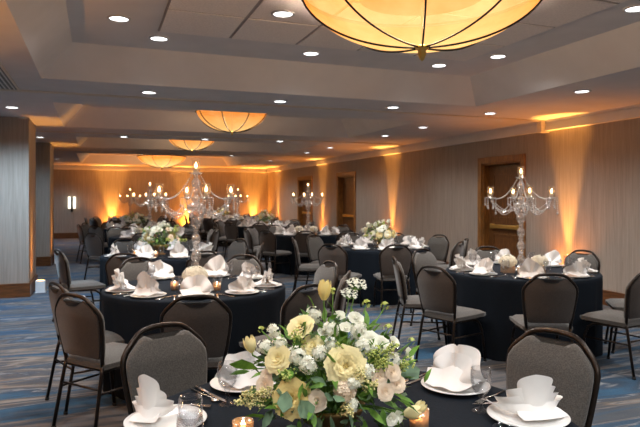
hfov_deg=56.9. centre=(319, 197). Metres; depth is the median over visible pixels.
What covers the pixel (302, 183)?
door
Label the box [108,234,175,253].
tablecloth
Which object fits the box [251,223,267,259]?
banquet chair
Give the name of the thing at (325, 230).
folded napkin
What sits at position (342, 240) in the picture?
folded napkin
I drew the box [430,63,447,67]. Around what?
recessed light
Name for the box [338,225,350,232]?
banquet chair
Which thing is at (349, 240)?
folded napkin
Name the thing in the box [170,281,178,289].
votive candle
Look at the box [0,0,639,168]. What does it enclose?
ceiling
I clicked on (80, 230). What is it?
banquet chair
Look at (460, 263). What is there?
folded napkin
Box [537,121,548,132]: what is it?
trim
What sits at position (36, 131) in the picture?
trim
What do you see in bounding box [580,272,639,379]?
banquet chair
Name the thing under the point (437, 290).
banquet chair
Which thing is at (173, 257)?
dinner plate
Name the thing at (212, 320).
banquet chair
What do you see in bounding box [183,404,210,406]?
fork
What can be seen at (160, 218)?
banquet chair
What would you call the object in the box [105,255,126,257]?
dinner plate
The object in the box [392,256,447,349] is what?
banquet chair
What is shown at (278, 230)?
folded napkin
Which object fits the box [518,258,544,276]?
folded napkin
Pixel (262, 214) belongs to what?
flower arrangement
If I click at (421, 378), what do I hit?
table knife
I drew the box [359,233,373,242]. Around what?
folded napkin
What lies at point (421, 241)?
folded napkin
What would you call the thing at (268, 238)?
banquet chair
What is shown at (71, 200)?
wall sconce
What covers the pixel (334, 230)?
folded napkin
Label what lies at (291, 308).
banquet chair
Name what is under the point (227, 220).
banquet chair
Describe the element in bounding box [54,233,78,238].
baseboard
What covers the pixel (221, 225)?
banquet chair
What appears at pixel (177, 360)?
banquet chair
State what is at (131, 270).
banquet chair
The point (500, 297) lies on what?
tablecloth
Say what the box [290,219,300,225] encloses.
banquet chair
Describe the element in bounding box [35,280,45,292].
uplight
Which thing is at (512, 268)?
vase
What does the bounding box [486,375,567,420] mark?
folded napkin
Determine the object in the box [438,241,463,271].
banquet chair
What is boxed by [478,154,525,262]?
door
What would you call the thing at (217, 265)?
folded napkin
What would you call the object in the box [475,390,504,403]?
fork
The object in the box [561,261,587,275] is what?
folded napkin
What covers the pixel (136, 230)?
posy
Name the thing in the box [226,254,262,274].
banquet chair
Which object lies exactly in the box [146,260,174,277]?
folded napkin
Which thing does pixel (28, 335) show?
floor
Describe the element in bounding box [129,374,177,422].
folded napkin
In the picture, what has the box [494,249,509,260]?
folded napkin
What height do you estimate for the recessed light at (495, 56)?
0.012 m
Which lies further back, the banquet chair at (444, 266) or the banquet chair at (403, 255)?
the banquet chair at (444, 266)
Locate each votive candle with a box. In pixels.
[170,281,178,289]
[213,282,220,289]
[232,417,253,426]
[409,407,428,426]
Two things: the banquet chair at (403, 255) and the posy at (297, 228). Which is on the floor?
the banquet chair at (403, 255)
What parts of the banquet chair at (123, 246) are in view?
backrest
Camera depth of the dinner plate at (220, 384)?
2.29 m
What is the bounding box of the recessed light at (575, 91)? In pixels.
[573,90,590,92]
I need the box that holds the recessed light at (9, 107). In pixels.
[4,106,19,108]
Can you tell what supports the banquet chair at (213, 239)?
on the floor
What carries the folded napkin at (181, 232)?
on the dinner plate
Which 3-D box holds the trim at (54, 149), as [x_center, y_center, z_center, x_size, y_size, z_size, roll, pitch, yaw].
[-4.589,-1.216,15.637,10.830,0.017,0.090,0,0,-21]
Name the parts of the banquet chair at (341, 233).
panel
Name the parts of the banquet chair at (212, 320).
panel, seat frame, seat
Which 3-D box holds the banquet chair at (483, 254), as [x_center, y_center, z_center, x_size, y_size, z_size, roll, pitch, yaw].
[2.097,1.050,7.132,0.452,0.902,0.538,0,0,-1]
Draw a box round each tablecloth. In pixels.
[100,250,218,311]
[101,275,284,399]
[103,227,143,252]
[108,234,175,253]
[122,368,578,426]
[214,221,231,245]
[237,225,284,256]
[272,232,336,274]
[331,243,430,304]
[446,263,602,360]
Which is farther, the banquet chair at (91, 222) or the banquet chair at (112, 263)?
the banquet chair at (91, 222)
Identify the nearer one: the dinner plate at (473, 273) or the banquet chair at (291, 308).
the banquet chair at (291, 308)
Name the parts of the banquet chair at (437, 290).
leg, panel, frame, leg, seat frame, leg, seat, leg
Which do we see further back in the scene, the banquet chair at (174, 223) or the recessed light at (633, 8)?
the banquet chair at (174, 223)
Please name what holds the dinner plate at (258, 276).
on the tablecloth at (123, 316)
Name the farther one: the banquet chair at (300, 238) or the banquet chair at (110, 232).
the banquet chair at (110, 232)
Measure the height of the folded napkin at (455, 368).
0.146 m
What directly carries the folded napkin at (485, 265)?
on the dinner plate at (473, 273)
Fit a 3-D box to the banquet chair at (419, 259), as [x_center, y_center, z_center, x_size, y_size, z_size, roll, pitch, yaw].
[1.376,1.050,6.865,0.452,0.902,0.538,0,0,-41]
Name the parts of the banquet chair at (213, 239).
panel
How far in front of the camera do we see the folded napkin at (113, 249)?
7.40 m
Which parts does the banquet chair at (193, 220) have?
panel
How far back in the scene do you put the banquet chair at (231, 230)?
14.59 m
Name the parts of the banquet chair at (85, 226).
backrest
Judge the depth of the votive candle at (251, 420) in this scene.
1.80 m
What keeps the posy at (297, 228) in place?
on the tablecloth at (283, 242)
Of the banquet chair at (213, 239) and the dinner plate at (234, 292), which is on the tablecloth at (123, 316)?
the dinner plate at (234, 292)
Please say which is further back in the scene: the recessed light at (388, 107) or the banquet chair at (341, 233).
the banquet chair at (341, 233)
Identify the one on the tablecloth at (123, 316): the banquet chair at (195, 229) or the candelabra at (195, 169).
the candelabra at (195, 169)
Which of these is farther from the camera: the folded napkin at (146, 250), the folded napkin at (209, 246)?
the folded napkin at (209, 246)
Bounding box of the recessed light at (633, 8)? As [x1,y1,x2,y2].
[622,4,639,12]
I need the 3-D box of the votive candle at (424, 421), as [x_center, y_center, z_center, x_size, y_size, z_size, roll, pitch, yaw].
[0.319,0.709,1.900,0.066,0.072,0.066,0,0,-21]
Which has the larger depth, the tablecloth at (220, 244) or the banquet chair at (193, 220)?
the banquet chair at (193, 220)
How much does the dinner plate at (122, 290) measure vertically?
0.020 m
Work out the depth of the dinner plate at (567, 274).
5.54 m
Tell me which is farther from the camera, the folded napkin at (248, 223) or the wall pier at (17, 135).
the folded napkin at (248, 223)
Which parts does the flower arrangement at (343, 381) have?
stock flower, stock flower, stock flower, stock flower, stock flower, stock flower, stock flower, stock flower, stock flower, stock flower, stock flower, stock flower, stock flower, stock flower, stock flower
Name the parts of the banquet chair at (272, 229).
backrest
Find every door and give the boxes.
[297,176,312,226]
[336,171,355,234]
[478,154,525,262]
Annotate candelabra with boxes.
[120,190,140,221]
[130,185,167,235]
[151,164,237,263]
[292,186,324,223]
[484,170,557,271]
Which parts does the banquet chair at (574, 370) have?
panel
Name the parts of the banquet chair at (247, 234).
panel, frame, seat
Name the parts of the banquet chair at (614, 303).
leg, seat, leg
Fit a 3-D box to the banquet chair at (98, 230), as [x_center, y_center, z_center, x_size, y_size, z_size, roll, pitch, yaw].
[-4.902,1.050,13.302,0.452,0.902,0.538,0,0,21]
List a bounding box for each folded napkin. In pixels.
[107,243,119,255]
[108,268,134,289]
[121,230,132,236]
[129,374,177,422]
[132,271,161,295]
[134,240,148,249]
[135,245,154,257]
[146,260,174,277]
[168,239,179,248]
[170,243,187,256]
[175,226,183,235]
[180,275,213,295]
[192,241,205,249]
[202,242,212,250]
[204,255,228,274]
[214,351,264,388]
[228,276,255,291]
[240,261,261,277]
[245,221,253,225]
[255,268,276,284]
[276,228,283,233]
[284,226,295,234]
[321,226,329,234]
[331,226,339,232]
[337,236,347,244]
[345,233,352,243]
[353,238,367,248]
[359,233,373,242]
[378,239,393,248]
[402,235,413,243]
[409,236,420,247]
[418,237,426,245]
[425,344,486,391]
[451,254,472,268]
[464,248,480,264]
[473,257,493,273]
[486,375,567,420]
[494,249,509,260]
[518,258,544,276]
[543,250,562,264]
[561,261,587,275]
[578,258,594,270]
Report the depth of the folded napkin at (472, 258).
6.48 m
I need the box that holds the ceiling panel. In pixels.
[158,0,619,55]
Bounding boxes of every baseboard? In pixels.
[0,274,37,297]
[36,252,53,266]
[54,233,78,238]
[438,260,624,305]
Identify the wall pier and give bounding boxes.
[0,116,35,283]
[36,142,53,256]
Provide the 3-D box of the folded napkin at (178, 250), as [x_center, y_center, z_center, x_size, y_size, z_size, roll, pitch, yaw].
[-1.750,0.636,7.313,0.237,0.175,0.196,0,0,-36]
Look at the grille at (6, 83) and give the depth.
6.22 m
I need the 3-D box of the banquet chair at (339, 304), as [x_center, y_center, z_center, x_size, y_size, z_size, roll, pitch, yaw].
[-0.013,1.050,4.890,0.538,0.902,0.452,0,0,8]
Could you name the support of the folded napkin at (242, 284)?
on the dinner plate at (234, 292)
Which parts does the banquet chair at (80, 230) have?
panel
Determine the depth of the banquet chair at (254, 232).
12.59 m
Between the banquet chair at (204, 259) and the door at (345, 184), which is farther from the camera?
the door at (345, 184)
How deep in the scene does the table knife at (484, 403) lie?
2.12 m
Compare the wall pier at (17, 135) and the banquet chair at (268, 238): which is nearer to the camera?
the wall pier at (17, 135)
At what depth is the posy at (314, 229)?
11.96 m
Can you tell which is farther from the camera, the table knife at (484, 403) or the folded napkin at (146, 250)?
the folded napkin at (146, 250)
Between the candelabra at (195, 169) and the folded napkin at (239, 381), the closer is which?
the folded napkin at (239, 381)
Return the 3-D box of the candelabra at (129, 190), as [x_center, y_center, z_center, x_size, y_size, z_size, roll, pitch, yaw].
[-6.022,0.211,18.700,0.551,1.068,0.562,0,0,12]
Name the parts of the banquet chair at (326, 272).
backrest, frame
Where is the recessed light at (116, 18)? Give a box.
[107,15,130,21]
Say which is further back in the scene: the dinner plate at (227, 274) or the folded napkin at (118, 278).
the dinner plate at (227, 274)
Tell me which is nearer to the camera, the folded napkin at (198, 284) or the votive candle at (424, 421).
the votive candle at (424, 421)
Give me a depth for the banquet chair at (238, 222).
16.56 m
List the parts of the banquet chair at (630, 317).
leg, seat, leg, seat frame, backrest, leg, frame, panel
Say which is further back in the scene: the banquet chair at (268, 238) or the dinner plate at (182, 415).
the banquet chair at (268, 238)
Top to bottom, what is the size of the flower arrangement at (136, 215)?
0.427 m
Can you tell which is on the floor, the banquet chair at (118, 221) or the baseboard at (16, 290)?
the banquet chair at (118, 221)
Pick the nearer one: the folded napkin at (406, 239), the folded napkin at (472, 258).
the folded napkin at (472, 258)
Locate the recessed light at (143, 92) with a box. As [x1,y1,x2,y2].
[140,91,157,93]
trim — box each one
[0,90,544,120]
[36,131,406,144]
[54,149,321,156]
[54,165,265,172]
[266,104,639,172]
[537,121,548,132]
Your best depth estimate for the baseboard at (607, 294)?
8.19 m
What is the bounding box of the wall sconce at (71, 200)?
[68,197,75,211]
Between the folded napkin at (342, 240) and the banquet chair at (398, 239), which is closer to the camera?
the folded napkin at (342, 240)
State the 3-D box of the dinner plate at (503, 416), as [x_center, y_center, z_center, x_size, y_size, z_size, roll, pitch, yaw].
[0.700,0.735,1.986,0.268,0.020,0.268,0,0,-21]
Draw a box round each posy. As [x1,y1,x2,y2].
[134,227,142,234]
[182,265,207,279]
[295,226,303,231]
[309,226,317,233]
[498,254,516,272]
[531,255,548,272]
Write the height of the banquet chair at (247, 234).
0.902 m
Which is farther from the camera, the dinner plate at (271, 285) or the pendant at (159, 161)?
the pendant at (159, 161)
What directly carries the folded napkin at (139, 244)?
on the dinner plate
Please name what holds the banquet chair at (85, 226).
on the floor
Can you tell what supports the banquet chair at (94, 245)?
on the floor
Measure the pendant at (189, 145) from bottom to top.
0.469 m
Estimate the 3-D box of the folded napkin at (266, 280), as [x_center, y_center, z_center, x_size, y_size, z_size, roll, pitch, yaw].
[-0.452,0.650,4.957,0.188,0.147,0.228,0,0,-11]
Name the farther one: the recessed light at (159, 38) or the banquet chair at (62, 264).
the banquet chair at (62, 264)
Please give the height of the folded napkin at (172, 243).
0.146 m
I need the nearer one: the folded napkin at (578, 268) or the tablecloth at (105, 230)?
the folded napkin at (578, 268)
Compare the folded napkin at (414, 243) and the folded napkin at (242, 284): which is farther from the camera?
the folded napkin at (414, 243)
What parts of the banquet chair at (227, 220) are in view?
panel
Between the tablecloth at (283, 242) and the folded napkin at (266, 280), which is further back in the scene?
the tablecloth at (283, 242)
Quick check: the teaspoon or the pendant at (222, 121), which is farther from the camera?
the pendant at (222, 121)
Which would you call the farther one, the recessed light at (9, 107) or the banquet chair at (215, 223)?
the banquet chair at (215, 223)
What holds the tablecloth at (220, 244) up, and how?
on the floor
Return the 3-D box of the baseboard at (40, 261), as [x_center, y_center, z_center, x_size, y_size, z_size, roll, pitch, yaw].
[-7.655,1.395,12.982,3.256,0.210,1.152,0,0,-21]
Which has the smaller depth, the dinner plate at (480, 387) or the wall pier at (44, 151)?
the dinner plate at (480, 387)
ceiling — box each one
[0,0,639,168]
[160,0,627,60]
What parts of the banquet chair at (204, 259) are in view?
panel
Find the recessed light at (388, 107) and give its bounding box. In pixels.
[386,106,399,108]
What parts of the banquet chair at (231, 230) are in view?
panel, frame, seat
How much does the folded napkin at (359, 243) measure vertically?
0.142 m
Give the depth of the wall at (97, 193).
22.95 m
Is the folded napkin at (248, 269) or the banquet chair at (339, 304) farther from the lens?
the folded napkin at (248, 269)
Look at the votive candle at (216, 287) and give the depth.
4.75 m
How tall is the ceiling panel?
0.008 m
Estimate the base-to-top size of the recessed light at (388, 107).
0.012 m
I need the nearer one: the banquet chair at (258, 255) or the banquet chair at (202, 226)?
the banquet chair at (258, 255)
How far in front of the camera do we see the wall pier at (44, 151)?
12.99 m
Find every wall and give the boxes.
[54,169,267,232]
[268,118,639,292]
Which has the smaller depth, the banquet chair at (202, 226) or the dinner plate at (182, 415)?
the dinner plate at (182, 415)
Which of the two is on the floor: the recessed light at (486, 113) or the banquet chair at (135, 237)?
the banquet chair at (135, 237)
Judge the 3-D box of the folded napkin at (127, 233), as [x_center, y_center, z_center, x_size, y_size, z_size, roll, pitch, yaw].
[-3.593,0.659,10.966,0.259,0.127,0.185,0,0,13]
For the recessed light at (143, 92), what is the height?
0.012 m
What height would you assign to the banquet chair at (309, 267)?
0.902 m
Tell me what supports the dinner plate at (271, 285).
on the tablecloth at (123, 316)
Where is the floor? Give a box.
[0,238,639,426]
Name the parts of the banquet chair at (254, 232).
backrest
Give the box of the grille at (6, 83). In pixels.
[0,69,15,89]
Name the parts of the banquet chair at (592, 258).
backrest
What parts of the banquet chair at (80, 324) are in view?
leg, panel, frame, backrest, seat frame, seat, leg, leg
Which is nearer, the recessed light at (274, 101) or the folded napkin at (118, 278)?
the folded napkin at (118, 278)
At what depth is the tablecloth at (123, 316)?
4.43 m
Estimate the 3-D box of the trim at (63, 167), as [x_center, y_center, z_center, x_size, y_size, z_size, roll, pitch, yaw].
[-7.287,-1.137,22.636,10.770,0.165,0.100,0,0,-21]
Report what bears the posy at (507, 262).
on the tablecloth at (500, 297)
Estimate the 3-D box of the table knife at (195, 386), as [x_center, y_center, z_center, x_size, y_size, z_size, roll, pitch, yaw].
[-0.413,0.740,2.228,0.015,0.014,0.233,0,0,-41]
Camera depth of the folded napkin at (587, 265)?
5.87 m
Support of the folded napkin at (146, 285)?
on the dinner plate at (157, 294)
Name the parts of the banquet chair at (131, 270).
frame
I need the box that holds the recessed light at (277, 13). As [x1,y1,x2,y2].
[271,10,294,17]
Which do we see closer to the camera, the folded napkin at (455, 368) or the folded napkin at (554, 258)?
the folded napkin at (455, 368)
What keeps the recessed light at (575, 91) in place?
in the ceiling at (64, 39)
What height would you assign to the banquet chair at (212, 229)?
0.902 m
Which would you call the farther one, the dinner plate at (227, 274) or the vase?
the vase
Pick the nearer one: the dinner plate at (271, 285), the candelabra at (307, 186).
the dinner plate at (271, 285)
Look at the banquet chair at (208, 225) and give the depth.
17.78 m
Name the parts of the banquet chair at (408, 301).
leg, panel, frame, leg, backrest, seat, leg, leg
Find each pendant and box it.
[137,155,186,169]
[169,140,213,151]
[195,110,266,134]
[301,0,542,60]
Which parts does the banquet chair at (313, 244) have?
frame, backrest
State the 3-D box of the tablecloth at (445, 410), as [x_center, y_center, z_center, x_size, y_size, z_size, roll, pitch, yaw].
[0.096,1.121,1.875,1.526,0.751,1.524,0,0,13]
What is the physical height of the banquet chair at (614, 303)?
0.902 m
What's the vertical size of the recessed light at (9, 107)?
0.012 m
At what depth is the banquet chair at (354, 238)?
10.22 m
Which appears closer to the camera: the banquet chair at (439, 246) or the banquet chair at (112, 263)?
the banquet chair at (112, 263)
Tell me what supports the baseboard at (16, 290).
attached to the wall pier at (17, 135)
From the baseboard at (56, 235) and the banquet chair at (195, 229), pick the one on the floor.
the banquet chair at (195, 229)
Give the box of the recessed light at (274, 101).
[272,100,287,102]
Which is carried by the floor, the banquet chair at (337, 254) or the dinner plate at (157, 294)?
the banquet chair at (337, 254)
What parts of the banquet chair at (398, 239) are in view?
backrest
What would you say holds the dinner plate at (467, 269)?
on the tablecloth at (500, 297)
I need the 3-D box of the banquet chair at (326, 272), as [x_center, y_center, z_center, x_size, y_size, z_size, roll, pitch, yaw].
[-0.126,1.050,5.531,0.538,0.902,0.452,0,0,-25]
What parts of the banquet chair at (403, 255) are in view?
leg, leg, seat, panel, frame, leg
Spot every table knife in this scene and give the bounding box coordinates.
[194,385,225,401]
[405,376,423,384]
[473,402,495,404]
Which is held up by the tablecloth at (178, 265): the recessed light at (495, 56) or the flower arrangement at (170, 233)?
the flower arrangement at (170, 233)
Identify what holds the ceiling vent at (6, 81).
in the ceiling at (64, 39)
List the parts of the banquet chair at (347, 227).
backrest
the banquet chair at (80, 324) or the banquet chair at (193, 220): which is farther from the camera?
the banquet chair at (193, 220)
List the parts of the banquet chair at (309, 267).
frame, leg, backrest, seat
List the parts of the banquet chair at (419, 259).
leg, frame, backrest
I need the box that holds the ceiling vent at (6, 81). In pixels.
[0,62,19,90]
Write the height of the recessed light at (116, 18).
0.012 m
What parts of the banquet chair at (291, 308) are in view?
seat, backrest, frame, panel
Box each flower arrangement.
[124,211,148,226]
[138,221,186,254]
[214,207,229,215]
[229,277,431,426]
[255,210,274,223]
[361,219,396,246]
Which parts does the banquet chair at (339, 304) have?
backrest, frame, panel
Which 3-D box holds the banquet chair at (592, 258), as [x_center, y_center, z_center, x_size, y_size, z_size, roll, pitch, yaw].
[2.864,1.050,6.720,0.538,0.902,0.452,0,0,-35]
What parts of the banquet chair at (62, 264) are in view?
panel, frame, backrest, seat, leg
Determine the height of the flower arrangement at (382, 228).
0.429 m
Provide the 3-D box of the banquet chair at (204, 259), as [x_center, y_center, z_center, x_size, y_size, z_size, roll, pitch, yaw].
[-1.481,1.050,6.950,0.452,0.902,0.538,0,0,-41]
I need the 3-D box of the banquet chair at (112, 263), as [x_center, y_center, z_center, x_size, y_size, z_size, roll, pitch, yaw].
[-2.156,1.050,6.736,0.452,0.902,0.538,0,0,-1]
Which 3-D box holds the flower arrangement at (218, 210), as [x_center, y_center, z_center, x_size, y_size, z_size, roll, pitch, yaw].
[-3.594,0.537,21.600,0.542,0.417,0.576,0,0,40]
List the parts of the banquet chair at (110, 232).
backrest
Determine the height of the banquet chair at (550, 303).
0.902 m
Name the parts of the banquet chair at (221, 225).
backrest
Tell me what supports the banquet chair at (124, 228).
on the floor
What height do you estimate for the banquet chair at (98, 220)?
0.902 m
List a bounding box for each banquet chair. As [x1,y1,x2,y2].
[45,281,123,414]
[51,293,127,426]
[52,248,105,321]
[76,224,85,263]
[80,223,89,259]
[84,233,104,281]
[88,225,107,264]
[89,218,98,226]
[92,217,101,226]
[101,221,114,228]
[105,253,142,285]
[106,227,123,244]
[109,218,121,223]
[110,238,136,251]
[119,257,152,280]
[120,322,207,415]
[122,225,136,230]
[130,233,155,249]
[157,216,166,222]
[159,294,232,369]
[166,221,176,229]
[179,237,195,249]
[181,231,198,240]
[184,226,198,235]
[185,250,216,270]
[190,215,203,238]
[196,217,204,240]
[198,217,206,240]
[203,218,223,244]
[207,227,216,243]
[209,229,218,251]
[214,221,231,251]
[217,220,230,252]
[224,222,250,257]
[225,218,237,247]
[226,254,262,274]
[228,238,247,259]
[235,219,247,225]
[239,283,326,364]
[244,228,272,272]
[247,226,267,269]
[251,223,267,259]
[256,243,263,260]
[258,230,291,277]
[267,225,278,264]
[285,222,298,228]
[289,260,338,366]
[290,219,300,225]
[292,237,319,291]
[292,270,350,367]
[294,231,315,278]
[305,234,323,289]
[318,244,361,312]
[336,230,354,243]
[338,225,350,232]
[344,232,361,242]
[373,244,412,312]
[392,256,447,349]
[394,232,404,243]
[410,248,445,327]
[414,265,486,361]
[427,234,449,263]
[437,238,468,268]
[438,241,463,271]
[475,246,499,261]
[506,327,600,426]
[509,273,578,343]
[564,249,600,271]
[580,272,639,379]
[604,298,639,353]
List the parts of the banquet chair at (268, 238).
panel, frame, seat, leg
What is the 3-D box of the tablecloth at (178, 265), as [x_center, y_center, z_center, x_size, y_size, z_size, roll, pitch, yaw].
[-2.111,1.121,7.804,1.524,0.751,1.530,0,0,-40]
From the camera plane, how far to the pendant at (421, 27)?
3.80 m
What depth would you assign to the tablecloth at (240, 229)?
15.09 m
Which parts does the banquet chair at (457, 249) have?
backrest, frame, panel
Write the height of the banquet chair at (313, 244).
0.902 m
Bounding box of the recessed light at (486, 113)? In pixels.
[483,112,496,114]
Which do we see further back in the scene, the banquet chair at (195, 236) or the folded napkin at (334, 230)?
the folded napkin at (334, 230)
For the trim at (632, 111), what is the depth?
10.46 m
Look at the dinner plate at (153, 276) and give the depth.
5.40 m
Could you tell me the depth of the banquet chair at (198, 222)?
18.27 m
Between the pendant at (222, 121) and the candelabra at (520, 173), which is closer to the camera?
the candelabra at (520, 173)
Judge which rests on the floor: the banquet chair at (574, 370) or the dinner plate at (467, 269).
the banquet chair at (574, 370)
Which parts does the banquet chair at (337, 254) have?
panel, frame, seat, leg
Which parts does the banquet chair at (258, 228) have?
panel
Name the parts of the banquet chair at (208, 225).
panel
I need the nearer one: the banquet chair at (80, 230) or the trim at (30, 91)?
the trim at (30, 91)
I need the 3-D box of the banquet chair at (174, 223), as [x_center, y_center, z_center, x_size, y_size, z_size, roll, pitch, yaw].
[-4.022,1.050,15.289,0.452,0.902,0.538,0,0,19]
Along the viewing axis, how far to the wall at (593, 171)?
9.66 m
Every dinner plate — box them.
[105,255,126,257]
[105,287,135,292]
[123,404,206,426]
[130,292,166,298]
[150,275,175,279]
[168,256,189,258]
[205,273,229,277]
[210,378,275,392]
[225,289,258,294]
[237,275,262,279]
[256,283,281,287]
[421,378,490,394]
[449,267,473,271]
[469,272,496,275]
[487,402,570,426]
[517,275,546,279]
[546,264,563,266]
[565,273,589,277]
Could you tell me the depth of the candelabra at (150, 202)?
11.49 m
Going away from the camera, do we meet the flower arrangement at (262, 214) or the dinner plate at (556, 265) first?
the dinner plate at (556, 265)
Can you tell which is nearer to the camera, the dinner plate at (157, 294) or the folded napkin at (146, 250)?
the dinner plate at (157, 294)
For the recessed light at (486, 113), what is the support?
in the ceiling at (64, 39)
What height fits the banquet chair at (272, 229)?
0.902 m
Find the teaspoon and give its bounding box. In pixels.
[191,388,218,401]
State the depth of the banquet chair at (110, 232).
12.30 m
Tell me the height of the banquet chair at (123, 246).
0.902 m
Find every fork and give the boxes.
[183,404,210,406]
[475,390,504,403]
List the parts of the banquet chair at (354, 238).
backrest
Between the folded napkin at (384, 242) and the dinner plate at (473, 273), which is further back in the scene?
the folded napkin at (384, 242)
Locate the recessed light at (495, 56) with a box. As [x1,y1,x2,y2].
[489,54,506,58]
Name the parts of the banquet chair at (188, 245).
backrest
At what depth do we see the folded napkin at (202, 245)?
8.19 m
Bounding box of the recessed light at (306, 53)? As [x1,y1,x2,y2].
[302,51,319,55]
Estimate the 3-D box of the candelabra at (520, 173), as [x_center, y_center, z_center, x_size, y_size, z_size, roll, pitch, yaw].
[2.061,0.211,6.050,0.562,1.068,0.551,0,0,-41]
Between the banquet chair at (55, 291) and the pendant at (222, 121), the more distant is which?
the pendant at (222, 121)
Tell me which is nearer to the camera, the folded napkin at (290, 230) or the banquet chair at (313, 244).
the banquet chair at (313, 244)
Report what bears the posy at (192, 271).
on the tablecloth at (123, 316)
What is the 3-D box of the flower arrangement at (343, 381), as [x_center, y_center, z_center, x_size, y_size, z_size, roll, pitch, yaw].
[0.042,0.493,1.783,0.572,0.503,0.511,0,0,16]
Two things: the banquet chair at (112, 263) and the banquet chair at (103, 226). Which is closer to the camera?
the banquet chair at (112, 263)
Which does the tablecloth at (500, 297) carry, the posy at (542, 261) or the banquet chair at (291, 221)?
the posy at (542, 261)
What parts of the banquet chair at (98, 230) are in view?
panel, frame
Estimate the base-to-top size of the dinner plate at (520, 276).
0.020 m
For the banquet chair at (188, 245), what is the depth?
9.05 m
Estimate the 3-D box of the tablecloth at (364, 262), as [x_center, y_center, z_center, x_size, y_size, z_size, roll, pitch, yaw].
[0.917,1.121,9.006,1.526,0.751,1.518,0,0,8]
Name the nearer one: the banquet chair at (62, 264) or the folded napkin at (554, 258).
the folded napkin at (554, 258)
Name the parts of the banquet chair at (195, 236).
panel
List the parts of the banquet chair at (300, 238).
panel, frame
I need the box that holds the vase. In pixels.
[501,266,514,272]
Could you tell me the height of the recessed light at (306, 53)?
0.012 m
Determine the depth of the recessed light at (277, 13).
4.85 m
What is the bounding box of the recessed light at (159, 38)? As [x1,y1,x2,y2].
[148,35,168,41]
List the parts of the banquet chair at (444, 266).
seat, backrest, frame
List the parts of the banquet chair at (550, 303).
leg, seat, panel, frame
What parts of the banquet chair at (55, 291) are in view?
leg, panel, frame, backrest, leg, seat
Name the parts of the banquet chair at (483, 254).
frame, backrest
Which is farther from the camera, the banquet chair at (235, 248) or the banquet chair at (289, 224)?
the banquet chair at (289, 224)
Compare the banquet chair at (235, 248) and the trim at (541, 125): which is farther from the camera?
the trim at (541, 125)
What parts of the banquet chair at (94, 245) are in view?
leg, panel, frame, seat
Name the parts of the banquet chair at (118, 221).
panel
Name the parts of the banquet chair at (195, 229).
backrest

